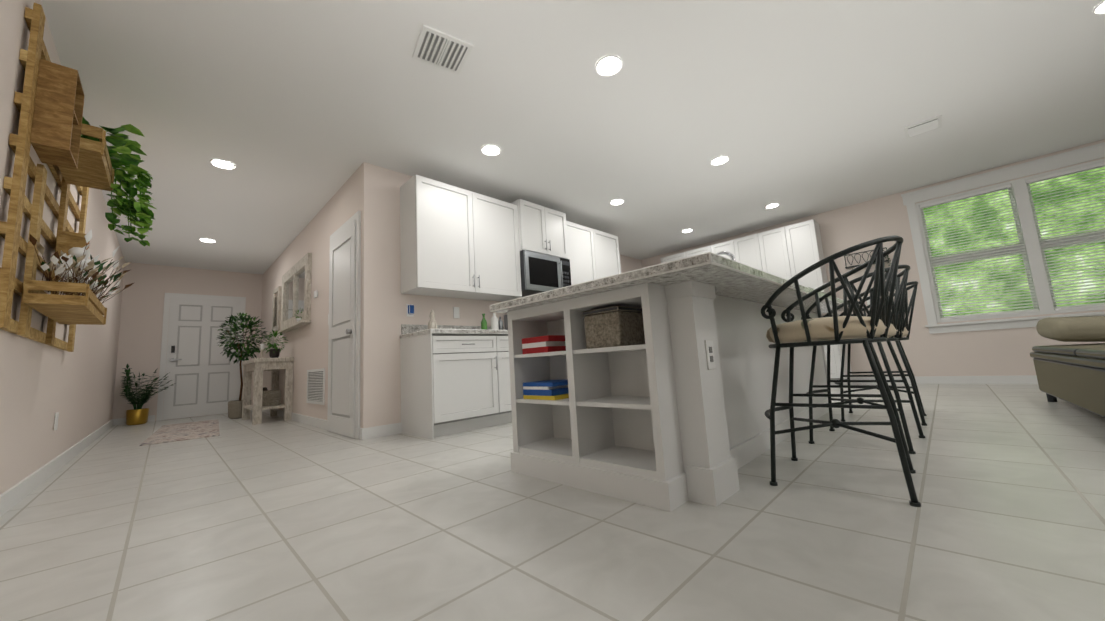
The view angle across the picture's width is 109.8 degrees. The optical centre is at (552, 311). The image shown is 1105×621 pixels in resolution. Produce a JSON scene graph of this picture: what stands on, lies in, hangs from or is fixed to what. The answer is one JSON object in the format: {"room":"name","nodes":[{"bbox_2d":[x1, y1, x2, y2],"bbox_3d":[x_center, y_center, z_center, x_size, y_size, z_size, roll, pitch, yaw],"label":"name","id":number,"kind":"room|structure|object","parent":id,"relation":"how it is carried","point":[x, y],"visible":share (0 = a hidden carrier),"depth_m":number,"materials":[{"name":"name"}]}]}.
{"room":"kitchen","nodes":[
{"label":"kitchen","id":0,"kind":"room"},
{"bbox_2d":[0,0,124,494],"bbox_3d":[-2.349,-0.360,1.558,0.120,2.530,12.810,4,-10,-45],"label":"wall","id":1,"kind":"structure","parent":0,"point":[41,384],"depth_m":2.34,"materials":[{"name":"beige paint"}]},
{"bbox_2d":[54,412,58,429],"bbox_3d":[-3.489,0.770,2.732,0.008,0.120,0.070,4,-10,-45],"label":"electrical outlet","id":2,"kind":"object","parent":1,"relation":"attached to","point":[56,421],"visible":0.98,"depth_m":2.71,"materials":[{"name":"white plastic"}]},
{"bbox_2d":[0,419,113,516],"bbox_3d":[-2.230,0.849,1.452,0.014,0.095,12.570,4,-10,-45],"label":"baseboard","id":3,"kind":"structure","parent":1,"relation":"attached to","point":[11,497],"depth_m":2.46,"materials":[{"name":"white wood"}]},
{"bbox_2d":[0,2,155,351],"bbox_3d":[-2.844,-0.558,2.476,0.443,1.510,1.800,4,-10,-45],"label":"decor","id":4,"kind":"object","parent":1,"relation":"attached to","point":[61,135],"visible":1,"depth_m":1.98,"materials":[{"name":"brown wood"}]},
{"bbox_2d":[112,262,262,420],"bbox_3d":[-6.081,0.516,6.713,1.890,2.530,0.120,4,-10,-45],"label":"wall","id":5,"kind":"structure","parent":0,"point":[140,329],"depth_m":6.29,"materials":[{"name":"beige paint"}]},
{"bbox_2d":[114,415,154,424],"bbox_3d":[-6.461,1.680,6.021,0.425,0.095,0.014,4,-10,-45],"label":"baseboard","id":6,"kind":"structure","parent":5,"relation":"attached to","point":[120,421],"depth_m":5.93,"materials":[{"name":"white wood"}]},
{"bbox_2d":[156,293,245,420],"bbox_3d":[-5.978,0.737,6.672,1.060,2.070,0.020,4,-10,-45],"label":"door frame","id":7,"kind":"structure","parent":5,"relation":"attached to","point":[164,350],"depth_m":6.40,"materials":[{"name":"white wood"}]},
{"bbox_2d":[163,297,240,419],"bbox_3d":[-5.951,0.764,6.644,0.920,1.994,0.090,4,-10,-45],"label":"front door","id":8,"kind":"structure","parent":5,"relation":"in","point":[203,373],"depth_m":6.60,"materials":[{"name":"grey wood"}]},
{"bbox_2d":[260,168,358,419],"bbox_3d":[-3.574,0.206,5.454,0.120,2.530,5.240,4,-10,-45],"label":"wall","id":9,"kind":"structure","parent":0,"point":[306,347],"depth_m":4.74,"materials":[{"name":"beige paint"}]},
{"bbox_2d":[272,286,281,331],"bbox_3d":[-4.399,-0.029,6.193,0.035,0.680,0.470,4,-10,-45],"label":"frame","id":10,"kind":"object","parent":9,"relation":"attached to","point":[278,308],"visible":0.98,"depth_m":6.09,"materials":[{"name":"beige wood"}]},
{"bbox_2d":[277,253,311,333],"bbox_3d":[-3.536,-0.201,5.283,0.176,0.870,1.540,4,-10,-45],"label":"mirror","id":11,"kind":"object","parent":9,"relation":"attached to","point":[296,298],"visible":1,"depth_m":5.19,"materials":[{"name":"white mirror"}]},
{"bbox_2d":[291,307,308,322],"bbox_3d":[-3.200,0.043,4.927,0.176,0.196,0.177,4,-10,-45],"label":"plant","id":12,"kind":"object","parent":11,"relation":"on","point":[300,316],"depth_m":4.90,"materials":[{"name":"green plant"}]},
{"bbox_2d":[262,409,326,429],"bbox_3d":[-3.851,1.465,5.556,0.014,0.095,4.380,4,-10,-45],"label":"baseboard","id":13,"kind":"structure","parent":9,"relation":"attached to","point":[316,422],"depth_m":4.62,"materials":[{"name":"white wood"}]},
{"bbox_2d":[306,368,324,404],"bbox_3d":[-2.709,0.854,4.437,0.014,0.390,0.710,4,-10,-45],"label":"air vent","id":14,"kind":"object","parent":9,"relation":"in","point":[315,386],"visible":1,"depth_m":4.41,"materials":[{"name":"white metal"}]},
{"bbox_2d":[314,290,328,324],"bbox_3d":[-2.606,-0.052,4.388,0.020,0.460,0.620,4,-10,-45],"label":"switch","id":15,"kind":"object","parent":9,"relation":"attached to","point":[315,293],"visible":0.73,"depth_m":4.56,"materials":[{"name":"white plastic"}]},
{"bbox_2d":[328,220,355,437],"bbox_3d":[-2.073,0.171,3.795,0.075,1.994,0.760,4,-10,-45],"label":"closet door","id":16,"kind":"structure","parent":9,"relation":"in","point":[342,351],"depth_m":3.76,"materials":[{"name":"grey wood"}]},
{"bbox_2d":[327,211,360,438],"bbox_3d":[-2.056,0.141,3.818,0.020,2.070,0.900,4,-10,-45],"label":"door frame","id":17,"kind":"structure","parent":9,"relation":"attached to","point":[356,216],"depth_m":3.53,"materials":[{"name":"white wood"}]},
{"bbox_2d":[359,162,520,427],"bbox_3d":[-0.459,-0.063,4.796,3.600,2.530,0.120,4,-10,-45],"label":"wall","id":18,"kind":"structure","parent":0,"point":[384,302],"depth_m":3.63,"materials":[{"name":"beige paint"}]},
{"bbox_2d":[359,422,401,439],"bbox_3d":[-1.513,1.059,3.452,0.349,0.095,0.034,4,-10,-45],"label":"baseboard","id":19,"kind":"structure","parent":18,"relation":"attached to","point":[396,428],"depth_m":3.42,"materials":[{"name":"white wood"}]},
{"bbox_2d":[406,304,413,316],"bbox_3d":[-1.369,-0.015,3.755,0.070,0.120,0.048,4,-10,-45],"label":"electrical outlet","id":20,"kind":"object","parent":18,"relation":"attached to","point":[410,310],"depth_m":3.74,"materials":[{"name":"white"}]},
{"bbox_2d":[453,307,459,317],"bbox_3d":[-1.020,0.012,4.127,0.070,0.120,0.008,4,-10,-45],"label":"electrical outlet","id":21,"kind":"object","parent":18,"relation":"attached to","point":[456,314],"depth_m":4.12,"materials":[{"name":"white plastic"}]},
{"bbox_2d":[400,174,620,301],"bbox_3d":[-0.194,-0.695,4.755,3.180,1.140,0.469,4,-10,-45],"label":"upper cabinet","id":22,"kind":"object","parent":18,"relation":"attached to","point":[456,242],"visible":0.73,"depth_m":4.13,"materials":[{"name":"white wood"}]},
{"bbox_2d":[501,250,571,299],"bbox_3d":[-0.166,-0.427,4.733,0.759,0.460,0.469,4,-10,-45],"label":"microwave","id":23,"kind":"object","parent":22,"relation":"in","point":[539,271],"depth_m":4.53,"materials":[{"name":"grey metal"}]},
{"bbox_2d":[0,384,1104,620],"bbox_3d":[0.409,1.117,4.038,7.820,0.100,12.970,4,-10,-45],"label":"floor","id":24,"kind":"structure","parent":0,"point":[274,518],"depth_m":1.32,"materials":[{"name":"tile"}]},
{"bbox_2d":[120,364,175,425],"bbox_3d":[-6.037,1.218,5.812,0.621,0.907,0.865,4,-10,-45],"label":"potted plant","id":25,"kind":"object","parent":24,"relation":"on","point":[139,414],"visible":1,"depth_m":5.77,"materials":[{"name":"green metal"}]},
{"bbox_2d":[140,419,219,445],"bbox_3d":[-4.435,1.436,4.721,0.580,0.010,2.200,3,-10,-41],"label":"rug","id":26,"kind":"object","parent":24,"relation":"on","point":[183,431],"visible":1,"depth_m":4.45,"materials":[{"name":"beige fabric"}]},
{"bbox_2d":[216,312,266,418],"bbox_3d":[-4.765,0.802,5.968,0.657,1.621,0.724,4,-10,-45],"label":"ficus tree","id":27,"kind":"object","parent":24,"relation":"on","point":[235,409],"visible":0.96,"depth_m":5.92,"materials":[{"name":"green plant"}]},
{"bbox_2d":[242,357,293,424],"bbox_3d":[-3.997,1.086,5.423,0.436,0.830,1.060,4,-10,-45],"label":"console table","id":28,"kind":"object","parent":24,"relation":"on","point":[259,366],"visible":0.96,"depth_m":5.17,"materials":[{"name":"beige wood"}]},
{"bbox_2d":[260,344,264,357],"bbox_3d":[-3.985,0.549,5.336,0.070,0.209,0.070,4,-10,-45],"label":"candle","id":29,"kind":"object","parent":28,"relation":"on","point":[262,348],"visible":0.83,"depth_m":5.33,"materials":[{"name":"white wax"}]},
{"bbox_2d":[262,390,280,406],"bbox_3d":[-3.880,1.179,5.302,0.240,0.199,0.270,4,-10,-45],"label":"basket","id":30,"kind":"object","parent":28,"relation":"on","point":[271,397],"visible":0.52,"depth_m":5.22,"materials":[{"name":"brown wicker"}]},
{"bbox_2d":[263,330,288,357],"bbox_3d":[-3.744,0.432,5.253,0.289,0.390,0.312,4,-10,-45],"label":"potted plant","id":31,"kind":"object","parent":28,"relation":"on","point":[275,352],"visible":1,"depth_m":5.21,"materials":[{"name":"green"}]},
{"bbox_2d":[400,324,511,439],"bbox_3d":[-0.055,0.650,4.524,3.220,1.000,0.636,4,-10,-45],"label":"base cabinet","id":32,"kind":"object","parent":24,"relation":"on","point":[455,379],"depth_m":3.45,"materials":[{"name":"white wood"}]},
{"bbox_2d":[428,310,436,328],"bbox_3d":[-1.136,0.092,3.676,0.090,0.220,0.090,4,-10,-45],"label":"figurine","id":33,"kind":"object","parent":32,"relation":"on","point":[432,323],"visible":0.85,"depth_m":3.65,"materials":[{"name":"beige ceramic"}]},
{"bbox_2d":[481,314,486,329],"bbox_3d":[-0.737,0.132,4.182,0.064,0.220,0.064,4,-10,-45],"label":"soap bottle","id":34,"kind":"object","parent":32,"relation":"on","point":[484,324],"visible":0.75,"depth_m":4.16,"materials":[{"name":"green glass"}]},
{"bbox_2d":[491,313,498,329],"bbox_3d":[-0.638,0.133,4.280,0.084,0.230,0.084,4,-10,-45],"label":"lotion bottle","id":35,"kind":"object","parent":32,"relation":"on","point":[494,322],"visible":0.67,"depth_m":4.25,"materials":[{"name":"white plastic"}]},
{"bbox_2d":[498,317,502,329],"bbox_3d":[-0.587,0.159,4.384,0.060,0.200,0.060,4,-10,-45],"label":"spray bottle","id":36,"kind":"object","parent":32,"relation":"on","point":[500,323],"visible":0.75,"depth_m":4.36,"materials":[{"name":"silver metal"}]},
{"bbox_2d":[504,315,507,329],"bbox_3d":[-0.026,0.568,4.526,0.765,1.120,0.696,4,-10,-45],"label":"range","id":37,"kind":"object","parent":24,"relation":"on","point":[505,322],"depth_m":4.53,"materials":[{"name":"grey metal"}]},
{"bbox_2d":[498,271,837,511],"bbox_3d":[1.149,0.430,2.795,2.916,0.860,1.062,4,-10,-45],"label":"kitchen island","id":38,"kind":"object","parent":24,"relation":"on","point":[669,415],"depth_m":1.85,"materials":[{"name":"white wood"}]},
{"bbox_2d":[522,335,565,353],"bbox_3d":[-0.018,0.182,2.132,0.210,0.086,0.210,4,-10,-45],"label":"books","id":39,"kind":"object","parent":38,"relation":"in","point":[546,343],"visible":0.76,"depth_m":2.05,"materials":[{"name":"red paper"}]},
{"bbox_2d":[523,379,568,399],"bbox_3d":[0.003,0.419,2.102,0.220,0.086,0.240,4,-10,-45],"label":"books","id":40,"kind":"object","parent":38,"relation":"in","point":[549,390],"visible":0.83,"depth_m":2.01,"materials":[{"name":"blue paper"}]},
{"bbox_2d":[582,306,644,348],"bbox_3d":[0.294,0.080,1.836,0.220,0.176,0.210,4,-10,-45],"label":"bin","id":41,"kind":"object","parent":38,"relation":"in","point":[614,326],"visible":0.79,"depth_m":1.76,"materials":[{"name":"brown wicker"}]},
{"bbox_2d":[766,287,831,306],"bbox_3d":[1.258,-0.022,2.868,0.702,0.040,1.240,4,-10,-45],"label":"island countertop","id":42,"kind":"structure","parent":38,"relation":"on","point":[790,296],"depth_m":2.26,"materials":[{"name":"grey stone"}]},
{"bbox_2d":[815,298,847,310],"bbox_3d":[1.877,0.019,3.478,1.040,0.040,1.240,4,-10,-45],"label":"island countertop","id":43,"kind":"structure","parent":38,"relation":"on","point":[839,301],"depth_m":2.91,"materials":[{"name":"grey stone"}]},
{"bbox_2d":[822,314,853,384],"bbox_3d":[3.409,0.613,5.862,0.636,1.000,1.632,4,-10,-45],"label":"base cabinet","id":44,"kind":"object","parent":24,"relation":"on","point":[835,359],"depth_m":5.15,"materials":[{"name":"white wood"}]},
{"bbox_2d":[761,235,920,506],"bbox_3d":[1.235,0.224,1.709,0.588,0.985,0.585,4,-10,-45],"label":"stool","id":45,"kind":"object","parent":24,"relation":"on","point":[848,328],"visible":1,"depth_m":1.58,"materials":[{"name":"black metal"}]},
{"bbox_2d":[801,265,924,453],"bbox_3d":[1.830,0.267,2.324,0.588,0.985,0.585,4,-10,-45],"label":"stool","id":46,"kind":"object","parent":24,"relation":"on","point":[896,312],"visible":0.54,"depth_m":2.25,"materials":[{"name":"black metal"}]},
{"bbox_2d":[834,281,926,425],"bbox_3d":[2.465,0.308,2.951,0.588,0.985,0.585,4,-10,-45],"label":"stool","id":47,"kind":"object","parent":24,"relation":"on","point":[903,331],"visible":0.31,"depth_m":2.83,"materials":[{"name":"black metal"}]},
{"bbox_2d":[1030,343,1104,417],"bbox_3d":[3.570,0.213,2.064,2.536,0.820,1.094,4,-10,-45],"label":"sofa","id":48,"kind":"object","parent":24,"relation":"on","point":[1073,374],"visible":1,"depth_m":2.48,"materials":[{"name":"grey fabric"}]},
{"bbox_2d":[1036,316,1104,341],"bbox_3d":[4.076,0.130,2.968,0.423,0.217,0.421,-9,-9,37],"label":"sofa pillow","id":49,"kind":"object","parent":48,"relation":"on","point":[1080,329],"visible":1,"depth_m":2.89,"materials":[{"name":"beige fabric"}]},
{"bbox_2d":[41,0,1104,274],"bbox_3d":[0.253,-1.488,4.368,7.820,0.100,12.970,4,-10,-45],"label":"ceiling","id":50,"kind":"structure","parent":0,"point":[297,112],"depth_m":3.01,"materials":[{"name":"white paint"}]},
{"bbox_2d":[199,238,215,242],"bbox_3d":[-4.821,-0.993,5.430,0.180,0.011,0.180,4,-10,-45],"label":"recessed light","id":51,"kind":"object","parent":50,"relation":"in","point":[207,240],"visible":0.98,"depth_m":5.42,"materials":[{"name":"white"}]},
{"bbox_2d":[210,159,235,168],"bbox_3d":[-3.000,-1.342,3.536,0.180,0.011,0.180,4,-10,-45],"label":"recessed light","id":52,"kind":"object","parent":50,"relation":"in","point":[223,164],"visible":0.96,"depth_m":3.53,"materials":[{"name":"white"}]},
{"bbox_2d":[412,24,472,74],"bbox_3d":[-0.686,-1.615,2.420,0.300,0.023,0.270,1,-9,-33],"label":"ceiling vent","id":53,"kind":"object","parent":50,"relation":"in","point":[441,50],"visible":1,"depth_m":2.40,"materials":[{"name":"white metal"}]},
{"bbox_2d":[481,144,500,155],"bbox_3d":[-0.565,-1.483,3.572,0.180,0.011,0.180,4,-10,-45],"label":"recessed light","id":54,"kind":"object","parent":50,"relation":"in","point":[490,149],"visible":0.98,"depth_m":3.56,"materials":[{"name":"white plastic"}]},
{"bbox_2d":[596,55,621,75],"bbox_3d":[0.381,-1.659,2.625,0.180,0.011,0.180,4,-10,-45],"label":"recessed light","id":55,"kind":"object","parent":50,"relation":"in","point":[609,64],"visible":1,"depth_m":2.61,"materials":[{"name":"white"}]},
{"bbox_2d":[610,199,623,204],"bbox_3d":[0.822,-1.393,4.940,0.180,0.011,0.180,4,-10,-45],"label":"recessed light","id":56,"kind":"object","parent":50,"relation":"in","point":[617,201],"visible":0.88,"depth_m":4.92,"materials":[{"name":"white plastic"}]},
{"bbox_2d":[681,229,692,232],"bbox_3d":[2.173,-1.305,6.273,0.180,0.011,0.180,4,-10,-45],"label":"recessed light","id":57,"kind":"object","parent":50,"relation":"in","point":[686,230],"visible":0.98,"depth_m":6.26,"materials":[{"name":"white plastic"}]},
{"bbox_2d":[710,156,728,164],"bbox_3d":[1.733,-1.563,4.028,0.180,0.011,0.180,4,-10,-45],"label":"recessed light","id":58,"kind":"object","parent":50,"relation":"in","point":[719,160],"visible":0.94,"depth_m":4.01,"materials":[{"name":"white plastic"}]},
{"bbox_2d":[765,203,778,208],"bbox_3d":[3.049,-1.468,5.396,0.180,0.011,0.180,4,-10,-45],"label":"recessed light","id":59,"kind":"object","parent":50,"relation":"in","point":[772,205],"visible":0.94,"depth_m":5.38,"materials":[{"name":"white plastic"}]},
{"bbox_2d":[904,115,941,138],"bbox_3d":[3.452,-1.711,3.621,0.260,0.023,0.250,4,-10,-45],"label":"ceiling vent","id":60,"kind":"object","parent":50,"relation":"in","point":[925,126],"visible":1,"depth_m":3.60,"materials":[{"name":"white metal"}]},
{"bbox_2d":[1093,0,1104,13],"bbox_3d":[3.414,-1.876,2.345,0.180,0.011,0.180,4,-10,-45],"label":"recessed light","id":61,"kind":"object","parent":50,"relation":"in","point":[1101,5],"visible":0.92,"depth_m":2.39,"materials":[{"name":"white plastic"}]},
{"bbox_2d":[620,255,641,272],"bbox_3d":[1.179,0.147,7.234,2.170,2.530,0.120,4,-10,-45],"label":"wall","id":62,"kind":"structure","parent":0,"point":[627,263],"depth_m":7.69,"materials":[{"name":"beige paint"}]},
{"bbox_2d":[641,139,1104,376],"bbox_3d":[4.683,-0.323,5.176,0.120,2.530,7.800,4,-10,-45],"label":"wall","id":63,"kind":"structure","parent":0,"point":[1000,352],"depth_m":5.05,"materials":[{"name":"beige paint"}]},
{"bbox_2d":[661,245,712,262],"bbox_3d":[2.509,-0.779,7.069,0.351,0.585,0.958,4,-10,-45],"label":"upper cabinet","id":64,"kind":"object","parent":63,"relation":"attached to","point":[706,249],"depth_m":6.94,"materials":[{"name":"white wood"}]},
{"bbox_2d":[713,235,756,268],"bbox_3d":[3.124,-0.648,6.438,0.351,1.075,0.869,4,-10,-45],"label":"upper cabinet","id":65,"kind":"object","parent":63,"relation":"attached to","point":[741,248],"depth_m":6.30,"materials":[{"name":"white wood"}]},
{"bbox_2d":[753,219,828,292],"bbox_3d":[3.629,-0.743,5.932,0.351,1.075,0.807,4,-10,-45],"label":"upper cabinet","id":66,"kind":"object","parent":63,"relation":"attached to","point":[788,252],"depth_m":5.77,"materials":[{"name":"white wood"}]},
{"bbox_2d":[844,247,890,268],"bbox_3d":[4.357,-0.706,5.371,0.100,0.285,0.510,4,-10,-45],"label":"sign","id":67,"kind":"object","parent":63,"relation":"attached to","point":[852,267],"visible":0.6,"depth_m":5.45,"materials":[{"name":"black metal"}]},
{"bbox_2d":[853,375,1037,383],"bbox_3d":[5.819,0.672,3.863,0.014,0.095,4.565,4,-10,-45],"label":"baseboard","id":68,"kind":"structure","parent":63,"relation":"attached to","point":[1021,379],"depth_m":4.68,"materials":[{"name":"white wood"}]},
{"bbox_2d":[901,142,1104,333],"bbox_3d":[5.431,-0.764,4.402,0.162,1.860,1.990,4,-10,-45],"label":"window","id":69,"kind":"structure","parent":63,"relation":"in","point":[1032,248],"depth_m":4.49,"materials":[{"name":"white"}]},
{"bbox_2d":[920,162,1104,319],"bbox_3d":[5.431,-0.749,4.399,0.046,1.496,1.672,4,-10,-45],"label":"window blind","id":70,"kind":"object","parent":69,"relation":"attached to","point":[1056,175],"visible":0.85,"depth_m":4.48,"materials":[{"name":"white plastic"}]},
{"label":"outside","id":71,"kind":"structure","parent":0,"visible":0},
{"bbox_2d":[923,167,1104,315],"bbox_3d":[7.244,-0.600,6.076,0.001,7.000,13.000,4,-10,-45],"label":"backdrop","id":72,"kind":"structure","parent":71,"point":[1081,182],"depth_m":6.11,"materials":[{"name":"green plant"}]}
]}

